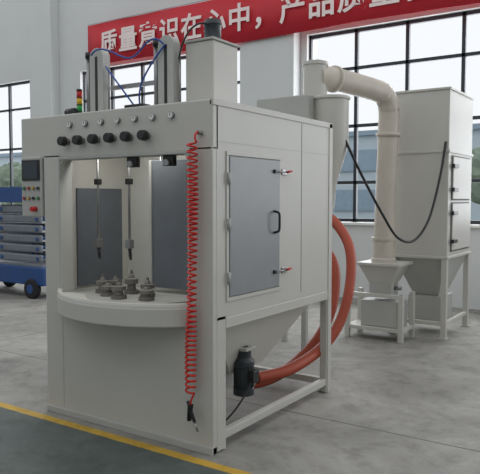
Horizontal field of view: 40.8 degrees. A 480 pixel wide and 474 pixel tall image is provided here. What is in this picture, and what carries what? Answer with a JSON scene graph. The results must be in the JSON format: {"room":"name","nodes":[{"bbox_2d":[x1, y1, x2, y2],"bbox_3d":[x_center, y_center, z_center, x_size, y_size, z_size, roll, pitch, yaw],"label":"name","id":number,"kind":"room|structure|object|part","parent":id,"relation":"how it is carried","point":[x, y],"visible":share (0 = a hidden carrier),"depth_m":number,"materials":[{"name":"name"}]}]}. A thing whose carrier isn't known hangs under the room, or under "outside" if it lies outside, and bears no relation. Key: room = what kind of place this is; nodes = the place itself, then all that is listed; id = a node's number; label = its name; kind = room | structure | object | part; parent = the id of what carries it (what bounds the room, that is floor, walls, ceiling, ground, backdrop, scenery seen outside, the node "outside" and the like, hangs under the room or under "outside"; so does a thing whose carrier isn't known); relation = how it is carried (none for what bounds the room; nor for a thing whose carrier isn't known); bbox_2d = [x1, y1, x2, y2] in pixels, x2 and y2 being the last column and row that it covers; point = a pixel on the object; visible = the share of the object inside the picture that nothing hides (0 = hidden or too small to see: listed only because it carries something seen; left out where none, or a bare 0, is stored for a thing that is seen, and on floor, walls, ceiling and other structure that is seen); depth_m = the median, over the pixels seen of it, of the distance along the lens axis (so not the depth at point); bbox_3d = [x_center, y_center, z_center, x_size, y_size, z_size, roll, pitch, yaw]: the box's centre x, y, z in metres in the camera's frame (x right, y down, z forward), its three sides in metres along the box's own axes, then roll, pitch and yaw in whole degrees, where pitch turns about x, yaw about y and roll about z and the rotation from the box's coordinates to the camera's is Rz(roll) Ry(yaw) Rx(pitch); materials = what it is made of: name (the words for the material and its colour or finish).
{"room":"workshop","nodes":[
{"label":"workshop","id":0,"kind":"room"},
{"bbox_2d":[0,0,29,84],"bbox_3d":[-6.090,-4.655,14.925,4.100,2.460,0.300,2,4,34],"label":"lintel","id":1,"kind":"object","parent":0,"point":[14,22],"visible":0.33,"depth_m":13.95,"materials":[{"name":"paint"}]},
{"bbox_2d":[0,81,29,87],"bbox_3d":[-6.113,-3.396,14.966,4.100,0.050,0.060,2,4,34],"label":"rail","id":2,"kind":"object","parent":1,"relation":"attached to","point":[25,82],"visible":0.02,"depth_m":14.14,"materials":[{"name":"metal"}]},
{"bbox_2d":[28,0,83,117],"bbox_3d":[-3.747,-2.546,13.460,1.560,6.500,0.300,2,4,34],"label":"pier","id":3,"kind":"object","parent":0,"point":[70,75],"visible":0.02,"depth_m":13.01,"materials":[{"name":"paint"}]},
{"bbox_2d":[29,0,59,250],"bbox_3d":[-4.021,-2.538,13.332,0.650,6.500,0.219,2,4,34],"label":"pilaster","id":4,"kind":"object","parent":3,"relation":"attached to","point":[43,14],"visible":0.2,"depth_m":13.13,"materials":[{"name":"paint"}]},
{"bbox_2d":[79,0,239,71],"bbox_3d":[-1.470,-4.471,11.803,3.940,2.460,0.300,2,4,34],"label":"lintel","id":5,"kind":"object","parent":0,"point":[90,11],"visible":0.33,"depth_m":12.28,"materials":[{"name":"paint"}]},
{"bbox_2d":[83,48,239,74],"bbox_3d":[-1.492,-3.212,11.844,3.940,0.050,0.060,2,4,34],"label":"rail","id":6,"kind":"object","parent":5,"relation":"attached to","point":[238,49],"visible":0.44,"depth_m":12.15,"materials":[{"name":"black metal"}]},
{"bbox_2d":[88,0,479,62],"bbox_3d":[1.945,-3.453,9.174,11.525,0.796,0.317,2,4,34],"label":"banner","id":7,"kind":"object","parent":5,"relation":"attached to","point":[241,20],"visible":0.8,"depth_m":10.30,"materials":[{"name":"fabric"}]},
{"bbox_3d":[1.825,-3.836,9.085,11.400,0.022,0.012,2,4,34],"label":"hanging cord","id":8,"kind":"part","parent":7,"relation":"part of","materials":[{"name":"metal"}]},
{"bbox_2d":[0,282,479,473],"bbox_3d":[-3.483,1.221,5.640,24.000,0.100,13.300,2,4,34],"label":"floor","id":9,"kind":"structure","parent":0,"point":[412,406],"depth_m":4.50,"materials":[{"name":"concrete"}]},
{"bbox_2d":[0,187,45,298],"bbox_3d":[-3.539,0.051,10.357,1.990,1.680,0.760,2,4,34],"label":"scissor lift","id":10,"kind":"object","parent":9,"relation":"on","point":[22,245],"visible":0.55,"depth_m":9.87,"materials":[{"name":"blue paint"}]},
{"bbox_3d":[-3.704,-0.441,10.083,1.830,0.115,0.060,2,4,34],"label":"scissor arm","id":11,"kind":"part","parent":10,"relation":"part of","materials":[{"name":"grey paint"}]},
{"bbox_3d":[-3.373,-0.322,10.580,1.830,0.115,0.060,2,4,34],"label":"scissor arm","id":12,"kind":"part","parent":10,"relation":"part of","materials":[{"name":"grey paint"}]},
{"bbox_3d":[-3.704,-0.293,10.092,1.830,0.115,0.060,2,4,34],"label":"scissor arm","id":13,"kind":"part","parent":10,"relation":"part of","materials":[{"name":"grey paint"}]},
{"bbox_3d":[-3.704,-0.145,10.101,1.830,0.115,0.060,2,4,34],"label":"scissor arm","id":14,"kind":"part","parent":10,"relation":"part of","materials":[{"name":"grey paint"}]},
{"bbox_3d":[-3.704,0.002,10.109,1.830,0.115,0.060,2,4,34],"label":"scissor arm","id":15,"kind":"part","parent":10,"relation":"part of","materials":[{"name":"grey paint"}]},
{"bbox_3d":[-3.704,0.150,10.118,1.830,0.115,0.060,2,4,34],"label":"scissor arm","id":16,"kind":"part","parent":10,"relation":"part of","materials":[{"name":"grey paint"}]},
{"bbox_3d":[-3.704,0.298,10.127,1.830,0.115,0.060,2,4,34],"label":"scissor arm","id":17,"kind":"part","parent":10,"relation":"part of","materials":[{"name":"grey paint"}]},
{"bbox_3d":[-3.373,-0.174,10.588,1.830,0.115,0.060,2,4,34],"label":"scissor arm","id":18,"kind":"part","parent":10,"relation":"part of","materials":[{"name":"grey paint"}]},
{"bbox_3d":[-3.373,-0.026,10.597,1.830,0.115,0.060,2,4,34],"label":"scissor arm","id":19,"kind":"part","parent":10,"relation":"part of","materials":[{"name":"grey paint"}]},
{"bbox_3d":[-3.373,0.121,10.606,1.830,0.115,0.060,2,4,34],"label":"scissor arm","id":20,"kind":"part","parent":10,"relation":"part of","materials":[{"name":"grey paint"}]},
{"bbox_3d":[-3.373,0.269,10.614,1.830,0.115,0.060,2,4,34],"label":"scissor arm","id":21,"kind":"part","parent":10,"relation":"part of","materials":[{"name":"grey paint"}]},
{"bbox_2d":[21,18,332,455],"bbox_3d":[-0.476,-0.105,4.684,1.763,2.660,1.820,2,4,34],"label":"machine","id":22,"kind":"object","parent":9,"relation":"on","point":[115,183],"depth_m":4.23,"materials":[{"name":"white paint"}]},
{"bbox_3d":[-1.431,-0.357,4.609,0.237,0.420,0.210,2,4,34],"label":"control panel","id":23,"kind":"part","parent":22,"relation":"part of","materials":[{"name":"white metal"}]},
{"bbox_3d":[-1.186,-0.639,4.300,0.067,0.067,0.042,2,4,34],"label":"regulator knob","id":24,"kind":"part","parent":22,"relation":"part of","materials":[{"name":"black plastic"}]},
{"bbox_3d":[-1.182,-0.873,4.525,0.080,0.060,0.060,2,4,34],"label":"roof motor","id":25,"kind":"part","parent":22,"relation":"part of","materials":[{"name":"black metal"}]},
{"bbox_3d":[-1.067,-0.634,4.220,0.067,0.067,0.042,2,4,34],"label":"regulator knob","id":26,"kind":"part","parent":22,"relation":"part of","materials":[{"name":"black plastic"}]},
{"bbox_2d":[76,89,82,112],"bbox_3d":[-1.159,-0.956,4.661,0.049,0.220,0.050,2,4,34],"label":"lamp","id":27,"kind":"object","parent":22,"relation":"on","point":[79,97],"visible":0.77,"depth_m":4.64,"materials":[{"name":"plastic"}]},
{"bbox_3d":[-0.948,-0.629,4.139,0.067,0.067,0.042,2,4,34],"label":"regulator knob","id":28,"kind":"part","parent":22,"relation":"part of","materials":[{"name":"black plastic"}]},
{"bbox_3d":[-0.997,-0.332,4.527,0.018,0.930,0.018,2,4,34],"label":"gun rod","id":29,"kind":"part","parent":22,"relation":"part of","materials":[{"name":"metal"}]},
{"bbox_2d":[76,188,122,285],"bbox_3d":[-1.066,-0.009,4.920,0.013,0.720,0.460,2,4,34],"label":"panel","id":30,"kind":"object","parent":22,"relation":"hanging from","point":[89,268],"depth_m":4.90,"materials":[{"name":"grey metal"}]},
{"bbox_2d":[95,274,109,293],"bbox_3d":[-0.931,0.315,4.376,0.100,0.125,0.100,2,4,34],"label":"workpiece fixture","id":31,"kind":"object","parent":22,"relation":"on","point":[102,281],"depth_m":4.34,"materials":[{"name":"metal"}]},
{"bbox_2d":[100,280,113,296],"bbox_3d":[-0.869,0.336,4.238,0.100,0.100,0.100,2,4,34],"label":"workpiece fixture","id":32,"kind":"object","parent":22,"relation":"on","point":[107,291],"depth_m":4.20,"materials":[{"name":"metal"}]},
{"bbox_3d":[-0.828,-0.625,4.059,0.067,0.067,0.042,2,4,34],"label":"regulator knob","id":33,"kind":"part","parent":22,"relation":"part of","materials":[{"name":"black plastic"}]},
{"bbox_3d":[-0.918,-1.013,4.531,0.016,0.350,0.016,2,4,34],"label":"gun lift rod","id":34,"kind":"part","parent":22,"relation":"part of","materials":[{"name":"metal"}]},
{"bbox_2d":[109,275,121,284],"bbox_3d":[-0.875,0.318,4.532,0.100,0.100,0.100,2,4,34],"label":"workpiece fixture","id":35,"kind":"object","parent":22,"relation":"on","point":[113,282],"depth_m":4.51,"materials":[{"name":"metal"}]},
{"bbox_2d":[111,279,126,299],"bbox_3d":[-0.772,0.330,4.112,0.100,0.125,0.100,2,4,34],"label":"workpiece fixture","id":36,"kind":"object","parent":22,"relation":"on","point":[118,289],"depth_m":4.08,"materials":[{"name":"metal"}]},
{"bbox_3d":[-0.844,-0.671,4.162,1.700,0.290,0.060,2,4,34],"label":"header panel","id":37,"kind":"part","parent":22,"relation":"part of","materials":[{"name":"white paint"}]},
{"bbox_3d":[-0.709,-0.620,3.978,0.067,0.067,0.042,2,4,34],"label":"regulator knob","id":38,"kind":"part","parent":22,"relation":"part of","materials":[{"name":"black plastic"}]},
{"bbox_3d":[-0.752,0.806,4.171,1.120,0.820,0.026,2,4,34],"label":"panel","id":39,"kind":"part","parent":22,"relation":"part of","materials":[{"name":"white paint"}]},
{"bbox_3d":[-0.761,-0.326,4.429,0.018,0.930,0.018,2,4,34],"label":"gun rod","id":40,"kind":"part","parent":22,"relation":"part of","materials":[{"name":"metal"}]},
{"bbox_2d":[124,270,138,294],"bbox_3d":[-0.729,0.302,4.335,0.100,0.156,0.100,2,4,34],"label":"workpiece fixture","id":41,"kind":"object","parent":22,"relation":"on","point":[131,282],"depth_m":4.31,"materials":[{"name":"metal"}]},
{"bbox_2d":[127,157,139,167],"bbox_3d":[-0.681,-0.473,4.075,0.080,0.065,0.060,2,4,34],"label":"lamp","id":42,"kind":"object","parent":22,"relation":"attached to","point":[132,162],"depth_m":4.06,"materials":[{"name":"metal"}]},
{"bbox_3d":[-0.590,-0.615,3.897,0.067,0.067,0.042,2,4,34],"label":"regulator knob","id":43,"kind":"part","parent":22,"relation":"part of","materials":[{"name":"black plastic"}]},
{"bbox_2d":[138,284,154,300],"bbox_3d":[-0.587,0.347,4.048,0.100,0.100,0.100,2,4,34],"label":"workpiece fixture","id":44,"kind":"object","parent":22,"relation":"on","point":[146,293],"depth_m":4.02,"materials":[{"name":"metal"}]},
{"bbox_2d":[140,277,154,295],"bbox_3d":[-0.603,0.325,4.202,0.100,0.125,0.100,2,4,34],"label":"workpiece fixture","id":45,"kind":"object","parent":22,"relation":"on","point":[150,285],"depth_m":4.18,"materials":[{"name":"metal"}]},
{"bbox_2d":[163,155,176,165],"bbox_3d":[-0.432,-0.463,3.907,0.080,0.065,0.060,2,4,34],"label":"lamp","id":46,"kind":"object","parent":22,"relation":"attached to","point":[168,160],"depth_m":3.89,"materials":[{"name":"metal"}]},
{"bbox_3d":[-0.389,-0.992,4.173,0.016,0.350,0.016,2,4,34],"label":"gun lift rod","id":47,"kind":"part","parent":22,"relation":"part of","materials":[{"name":"metal"}]},
{"bbox_2d":[185,130,202,431],"bbox_3d":[-0.270,0.260,3.743,0.099,1.747,0.104,2,4,27],"label":"air hose","id":48,"kind":"object","parent":22,"relation":"attached to","point":[190,415],"visible":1,"depth_m":3.72,"materials":[{"name":"plastic"}]},
{"bbox_3d":[-0.178,-1.335,4.179,0.124,0.145,0.124,2,4,34],"label":"drive motor","id":49,"kind":"part","parent":22,"relation":"part of","materials":[{"name":"paint"}]},
{"bbox_3d":[-0.115,-0.137,3.771,0.020,1.250,0.100,2,4,34],"label":"panel","id":50,"kind":"part","parent":22,"relation":"part of","materials":[{"name":"white paint"}]},
{"bbox_3d":[-0.076,-0.059,3.812,0.013,0.844,0.023,2,4,34],"label":"door frame","id":51,"kind":"part","parent":22,"relation":"part of","materials":[{"name":"white paint"}]},
{"bbox_3d":[0.025,0.893,4.306,0.144,0.330,0.144,2,4,34],"label":"vibrator motor","id":52,"kind":"part","parent":22,"relation":"part of","materials":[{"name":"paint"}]},
{"bbox_3d":[0.085,0.415,4.098,0.020,0.110,0.610,2,4,34],"label":"panel","id":53,"kind":"part","parent":22,"relation":"part of","materials":[{"name":"white paint"}]},
{"bbox_3d":[0.085,-0.643,4.036,0.020,0.270,0.610,2,4,34],"label":"panel","id":54,"kind":"part","parent":22,"relation":"part of","materials":[{"name":"white paint"}]},
{"bbox_3d":[0.094,-0.508,4.037,0.013,0.025,0.630,2,4,34],"label":"door frame","id":55,"kind":"part","parent":22,"relation":"part of","materials":[{"name":"white paint"}]},
{"bbox_3d":[0.094,0.360,4.089,0.013,0.025,0.630,2,4,34],"label":"door frame","id":56,"kind":"part","parent":22,"relation":"part of","materials":[{"name":"white paint"}]},
{"bbox_3d":[0.093,-0.074,4.064,0.024,0.840,0.580,2,4,34],"label":"door","id":57,"kind":"part","parent":22,"relation":"part of","materials":[{"name":"grey metal"}]},
{"bbox_3d":[0.269,1.156,4.446,0.045,0.050,1.340,2,4,34],"label":"rail","id":58,"kind":"part","parent":22,"relation":"part of","materials":[{"name":"white metal"}]},
{"bbox_3d":[0.279,0.478,4.424,0.062,0.065,1.380,2,4,34],"label":"rail","id":59,"kind":"part","parent":22,"relation":"part of","materials":[{"name":"white metal"}]},
{"bbox_3d":[0.244,-0.098,4.220,0.052,0.156,0.016,2,4,34],"label":"door handle","id":60,"kind":"part","parent":22,"relation":"part of","materials":[{"name":"black plastic"}]},
{"bbox_3d":[0.264,-0.089,4.314,0.013,0.844,0.023,2,4,34],"label":"door frame","id":61,"kind":"part","parent":22,"relation":"part of","materials":[{"name":"white paint"}]},
{"bbox_3d":[0.078,1.099,5.416,1.340,0.050,0.045,2,4,34],"label":"rail","id":62,"kind":"part","parent":22,"relation":"part of","materials":[{"name":"white metal"}]},
{"bbox_3d":[0.474,-0.188,4.639,0.020,1.250,0.780,2,4,34],"label":"panel","id":63,"kind":"part","parent":22,"relation":"part of","materials":[{"name":"white paint"}]},
{"bbox_2d":[254,214,355,388],"bbox_3d":[0.521,0.429,5.267,0.781,1.372,1.646,1,4,21],"label":"hose","id":64,"kind":"object","parent":22,"relation":"attached to","point":[310,352],"visible":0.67,"depth_m":5.21,"materials":[{"name":"rubber"}]},
{"bbox_2d":[240,32,299,106],"bbox_3d":[0.471,-2.359,10.296,1.000,6.500,0.219,2,4,34],"label":"pilaster","id":65,"kind":"object","parent":9,"relation":"on","point":[269,67],"visible":0.2,"depth_m":10.15,"materials":[{"name":"paint"}]},
{"bbox_2d":[257,59,350,349],"bbox_3d":[0.667,-0.288,6.335,0.855,2.830,0.550,2,4,34],"label":"cyclone separator","id":66,"kind":"object","parent":9,"relation":"on","point":[315,103],"visible":0.41,"depth_m":6.07,"materials":[{"name":"grey paint"}]},
{"bbox_3d":[0.470,0.117,6.777,0.050,1.970,0.050,2,4,34],"label":"stand leg","id":67,"kind":"part","parent":66,"relation":"part of","materials":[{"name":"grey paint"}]},
{"bbox_3d":[0.615,0.157,6.101,0.050,1.970,0.050,2,4,34],"label":"stand leg","id":68,"kind":"part","parent":66,"relation":"part of","materials":[{"name":"grey paint"}]},
{"bbox_2d":[302,59,327,95],"bbox_3d":[0.725,-1.518,6.218,0.250,0.360,0.250,2,4,34],"label":"outlet","id":69,"kind":"object","parent":66,"relation":"attached to","point":[313,84],"depth_m":6.12,"materials":[{"name":"white paint"}]},
{"bbox_2d":[345,237,414,343],"bbox_3d":[1.520,0.545,6.998,0.650,1.090,0.420,2,4,34],"label":"hopper","id":70,"kind":"object","parent":9,"relation":"on","point":[383,309],"visible":0.9,"depth_m":6.86,"materials":[{"name":"white paint"}]},
{"bbox_3d":[1.176,0.838,7.042,0.050,0.500,0.050,2,4,34],"label":"stand leg","id":71,"kind":"part","parent":70,"relation":"part of","materials":[{"name":"white paint"}]},
{"bbox_3d":[1.367,0.821,7.323,0.050,0.500,0.050,2,4,34],"label":"stand leg","id":72,"kind":"part","parent":70,"relation":"part of","materials":[{"name":"white paint"}]},
{"bbox_2d":[323,65,399,237],"bbox_3d":[1.209,-0.810,6.577,1.187,1.750,0.278,-3,4,-39],"label":"duct","id":73,"kind":"object","parent":70,"relation":"attached to","point":[335,78],"visible":0.93,"depth_m":6.76,"materials":[{"name":"beige metal"}]},
{"bbox_3d":[1.424,0.618,6.861,0.640,0.040,0.040,2,4,34],"label":"stand rail","id":74,"kind":"part","parent":70,"relation":"part of","materials":[{"name":"white metal"}]},
{"bbox_2d":[349,319,412,333],"bbox_3d":[1.520,0.969,7.023,0.640,0.040,0.380,2,4,34],"label":"shelf","id":75,"kind":"object","parent":70,"relation":"attached to","point":[357,324],"depth_m":6.88,"materials":[{"name":"white metal"}]},
{"bbox_3d":[1.673,0.857,6.707,0.050,0.500,0.050,2,4,34],"label":"stand leg","id":76,"kind":"part","parent":70,"relation":"part of","materials":[{"name":"white paint"}]},
{"bbox_3d":[1.863,0.841,6.988,0.050,0.500,0.050,2,4,34],"label":"stand leg","id":77,"kind":"part","parent":70,"relation":"part of","materials":[{"name":"white paint"}]},
{"bbox_2d":[387,86,474,339],"bbox_3d":[2.204,-0.267,7.345,0.690,2.670,0.960,2,4,34],"label":"collector","id":78,"kind":"object","parent":9,"relation":"on","point":[430,117],"visible":0.89,"depth_m":6.98,"materials":[{"name":"white paint"}]},
{"bbox_2d":[345,140,446,242],"bbox_3d":[1.591,-0.456,6.404,1.393,1.048,0.100,-2,4,-31],"label":"power cable","id":79,"kind":"object","parent":78,"relation":"attached to","point":[445,142],"visible":1,"depth_m":6.39,"materials":[{"name":"black plastic"}]},
{"bbox_3d":[1.950,0.926,7.067,0.500,0.040,0.040,2,4,34],"label":"leg rail","id":80,"kind":"part","parent":78,"relation":"part of","materials":[{"name":"white metal"}]},
{"bbox_3d":[2.180,0.786,7.399,0.380,0.280,0.400,2,4,34],"label":"dust drawer","id":81,"kind":"part","parent":78,"relation":"part of","materials":[{"name":"grey paint"}]},
{"bbox_3d":[2.182,0.656,6.894,0.060,0.880,0.060,2,4,34],"label":"leg","id":82,"kind":"part","parent":78,"relation":"part of","materials":[{"name":"white paint"}]},
{"bbox_3d":[2.423,0.914,7.266,0.040,0.040,0.800,2,4,34],"label":"leg rail","id":83,"kind":"part","parent":78,"relation":"part of","materials":[{"name":"white metal"}]},
{"bbox_3d":[2.456,-0.122,7.182,0.020,0.500,0.680,2,4,34],"label":"access door","id":84,"kind":"part","parent":78,"relation":"part of","materials":[{"name":"white paint"}]},
{"bbox_3d":[2.456,-0.646,7.151,0.020,0.450,0.680,2,4,34],"label":"access door","id":85,"kind":"part","parent":78,"relation":"part of","materials":[{"name":"white paint"}]},
{"bbox_3d":[2.664,0.614,7.605,0.060,0.880,0.060,2,4,34],"label":"leg","id":86,"kind":"part","parent":78,"relation":"part of","materials":[{"name":"white paint"}]},
{"bbox_2d":[300,31,315,94],"bbox_3d":[0.642,-2.371,10.494,1.160,6.500,0.300,2,4,34],"label":"pier","id":87,"kind":"object","parent":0,"point":[304,38],"visible":0.02,"depth_m":10.06,"materials":[{"name":"paint"}]},
{"bbox_2d":[84,81,239,102],"bbox_3d":[-1.492,-2.663,11.876,3.940,0.050,0.060,2,4,34],"label":"rail","id":88,"kind":"object","parent":87,"relation":"attached to","point":[238,82],"visible":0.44,"depth_m":12.16,"materials":[{"name":"black metal"}]},
{"bbox_2d":[337,179,479,183],"bbox_3d":[2.731,-0.788,9.122,3.940,0.050,0.060,2,4,34],"label":"rail","id":89,"kind":"object","parent":87,"relation":"attached to","point":[472,180],"visible":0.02,"depth_m":9.70,"materials":[{"name":"black metal"}]},
{"bbox_2d":[307,3,479,35],"bbox_3d":[2.753,-4.303,8.948,3.940,2.460,0.300,2,4,34],"label":"lintel","id":90,"kind":"object","parent":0,"point":[444,11],"visible":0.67,"depth_m":9.24,"materials":[{"name":"paint"}]},
{"bbox_2d":[310,9,479,39],"bbox_3d":[2.731,-3.044,8.989,3.940,0.050,0.060,2,4,34],"label":"rail","id":91,"kind":"object","parent":90,"relation":"attached to","point":[473,12],"visible":1,"depth_m":9.28,"materials":[{"name":"metal"}]},
{"bbox_2d":[332,221,479,309],"bbox_3d":[2.753,0.383,9.224,3.940,1.150,0.300,2,4,34],"label":"wall","id":92,"kind":"structure","parent":0,"point":[361,235],"depth_m":9.56,"materials":[{"name":"paint"}]},
{"bbox_2d":[309,11,479,227],"bbox_3d":[2.694,-1.608,9.020,4.000,2.930,0.190,2,4,34],"label":"window","id":93,"kind":"structure","parent":92,"relation":"in","point":[343,223],"depth_m":9.64,"materials":[{"name":"white metal"}]},
{"bbox_3d":[1.114,-1.696,10.165,0.035,2.890,0.060,2,4,34],"label":"mullion","id":94,"kind":"part","parent":93,"relation":"part of","materials":[{"name":"metal"}]},
{"bbox_3d":[1.752,-1.670,9.734,0.052,2.890,0.060,2,4,34],"label":"mullion","id":95,"kind":"part","parent":93,"relation":"part of","materials":[{"name":"metal"}]},
{"bbox_3d":[2.405,-1.644,9.293,0.052,2.890,0.060,2,4,34],"label":"mullion","id":96,"kind":"part","parent":93,"relation":"part of","materials":[{"name":"metal"}]},
{"bbox_3d":[2.731,-0.219,9.156,3.940,0.050,0.060,2,4,34],"label":"rail","id":97,"kind":"part","parent":93,"relation":"part of","materials":[{"name":"metal"}]},
{"bbox_2d":[342,51,479,70],"bbox_3d":[2.731,-2.495,9.022,3.940,0.050,0.060,2,4,34],"label":"rail","id":98,"kind":"object","parent":93,"relation":"attached to","point":[476,53],"visible":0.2,"depth_m":9.16,"materials":[{"name":"metal"}]},
{"bbox_3d":[3.057,-1.618,8.852,0.052,2.890,0.060,2,4,34],"label":"mullion","id":99,"kind":"part","parent":93,"relation":"part of","materials":[{"name":"metal"}]},
{"bbox_3d":[0.666,0.279,23.336,65.000,0.100,20.700,2,4,34],"label":"ground","id":100,"kind":"structure","parent":0,"visible":0},
{"bbox_2d":[0,162,21,204],"bbox_3d":[-8.670,-1.502,26.334,1.997,3.102,2.507,2,4,34],"label":"street tree","id":101,"kind":"object","parent":100,"relation":"on","point":[4,169],"visible":0.2,"depth_m":25.24,"materials":[{"name":"green plant"}]},
{"bbox_2d":[0,129,479,220],"bbox_3d":[2.449,-2.439,32.068,48.000,4.300,4.000,2,4,34],"label":"facade","id":102,"kind":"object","parent":100,"relation":"on","point":[364,142],"visible":0.17,"depth_m":27.70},
{"bbox_2d":[0,123,479,156],"bbox_3d":[2.393,-4.681,31.853,48.000,0.200,4.200,2,4,34],"label":"roof parapet","id":103,"kind":"object","parent":102,"relation":"on","point":[476,125],"visible":0.02,"depth_m":27.45,"materials":[{"name":"grey metal"}]},
{"bbox_2d":[333,190,374,210],"bbox_3d":[4.940,-1.595,27.942,2.000,0.900,0.090,2,4,34],"label":"window band","id":104,"kind":"object","parent":102,"relation":"attached to","point":[344,198],"visible":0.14,"depth_m":27.95,"materials":[{"name":"glass"}]},
{"bbox_2d":[341,149,376,171],"bbox_3d":[4.940,-3.292,27.842,2.000,0.900,0.090,2,4,34],"label":"window band","id":105,"kind":"object","parent":102,"relation":"attached to","point":[367,159],"visible":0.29,"depth_m":27.56,"materials":[{"name":"glass"}]},
{"bbox_2d":[471,147,479,203],"bbox_3d":[6.479,-0.823,15.911,2.232,2.972,2.518,2,4,34],"label":"street tree","id":106,"kind":"object","parent":100,"relation":"on","point":[475,173],"visible":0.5,"depth_m":15.17,"materials":[{"name":"green plant"}]},
{"bbox_3d":[-6.090,0.031,15.202,4.100,1.150,0.300,2,4,34],"label":"wall","id":107,"kind":"structure","parent":0,"visible":0},
{"bbox_2d":[8,85,13,204],"bbox_3d":[-5.094,-1.943,14.361,0.052,2.890,0.060,2,4,34],"label":"mullion","id":108,"kind":"object","parent":107,"relation":"on","point":[9,87],"visible":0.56,"depth_m":14.33,"materials":[{"name":"black metal"}]},
{"bbox_3d":[-1.470,0.215,12.079,3.940,1.150,0.300,2,4,34],"label":"wall","id":109,"kind":"structure","parent":0,"visible":0},
{"bbox_2d":[83,74,86,111],"bbox_3d":[-3.109,-1.864,13.020,0.035,2.890,0.060,2,4,34],"label":"mullion","id":110,"kind":"object","parent":109,"relation":"on","point":[84,76],"visible":0.34,"depth_m":12.94,"materials":[{"name":"metal"}]},
{"bbox_2d":[111,67,114,108],"bbox_3d":[-2.471,-1.838,12.588,0.052,2.890,0.060,2,4,34],"label":"mullion","id":111,"kind":"object","parent":109,"relation":"on","point":[112,71],"visible":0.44,"depth_m":12.51,"materials":[{"name":"metal"}]},
{"bbox_2d":[141,63,144,103],"bbox_3d":[-1.819,-1.812,12.147,0.052,2.890,0.060,2,4,34],"label":"mullion","id":112,"kind":"object","parent":109,"relation":"on","point":[142,66],"visible":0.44,"depth_m":12.07,"materials":[{"name":"metal"}]},
{"bbox_3d":[-8.782,-2.746,16.863,2.400,6.500,0.300,2,4,34],"label":"pier","id":113,"kind":"object","parent":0,"visible":0},
{"bbox_2d":[0,148,21,151],"bbox_3d":[-6.113,-1.988,15.049,4.100,0.050,0.060,2,4,34],"label":"rail","id":114,"kind":"object","parent":113,"relation":"attached to","point":[8,149],"visible":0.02,"depth_m":14.31,"materials":[{"name":"metal"}]},
{"bbox_2d":[0,107,29,112],"bbox_3d":[-6.113,-2.847,14.999,4.100,0.050,0.060,2,4,34],"label":"rail","id":115,"kind":"object","parent":113,"relation":"attached to","point":[23,108],"visible":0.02,"depth_m":14.17,"materials":[{"name":"metal"}]},
{"bbox_3d":[4.964,-2.199,7.573,1.400,6.500,0.300,2,4,34],"label":"pier","id":116,"kind":"object","parent":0,"visible":0},
{"bbox_2d":[349,115,479,127],"bbox_3d":[2.731,-1.636,9.072,3.940,0.050,0.060,2,4,34],"label":"rail","id":117,"kind":"object","parent":116,"relation":"attached to","point":[474,117],"visible":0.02,"depth_m":9.59,"materials":[{"name":"black metal"}]}
]}

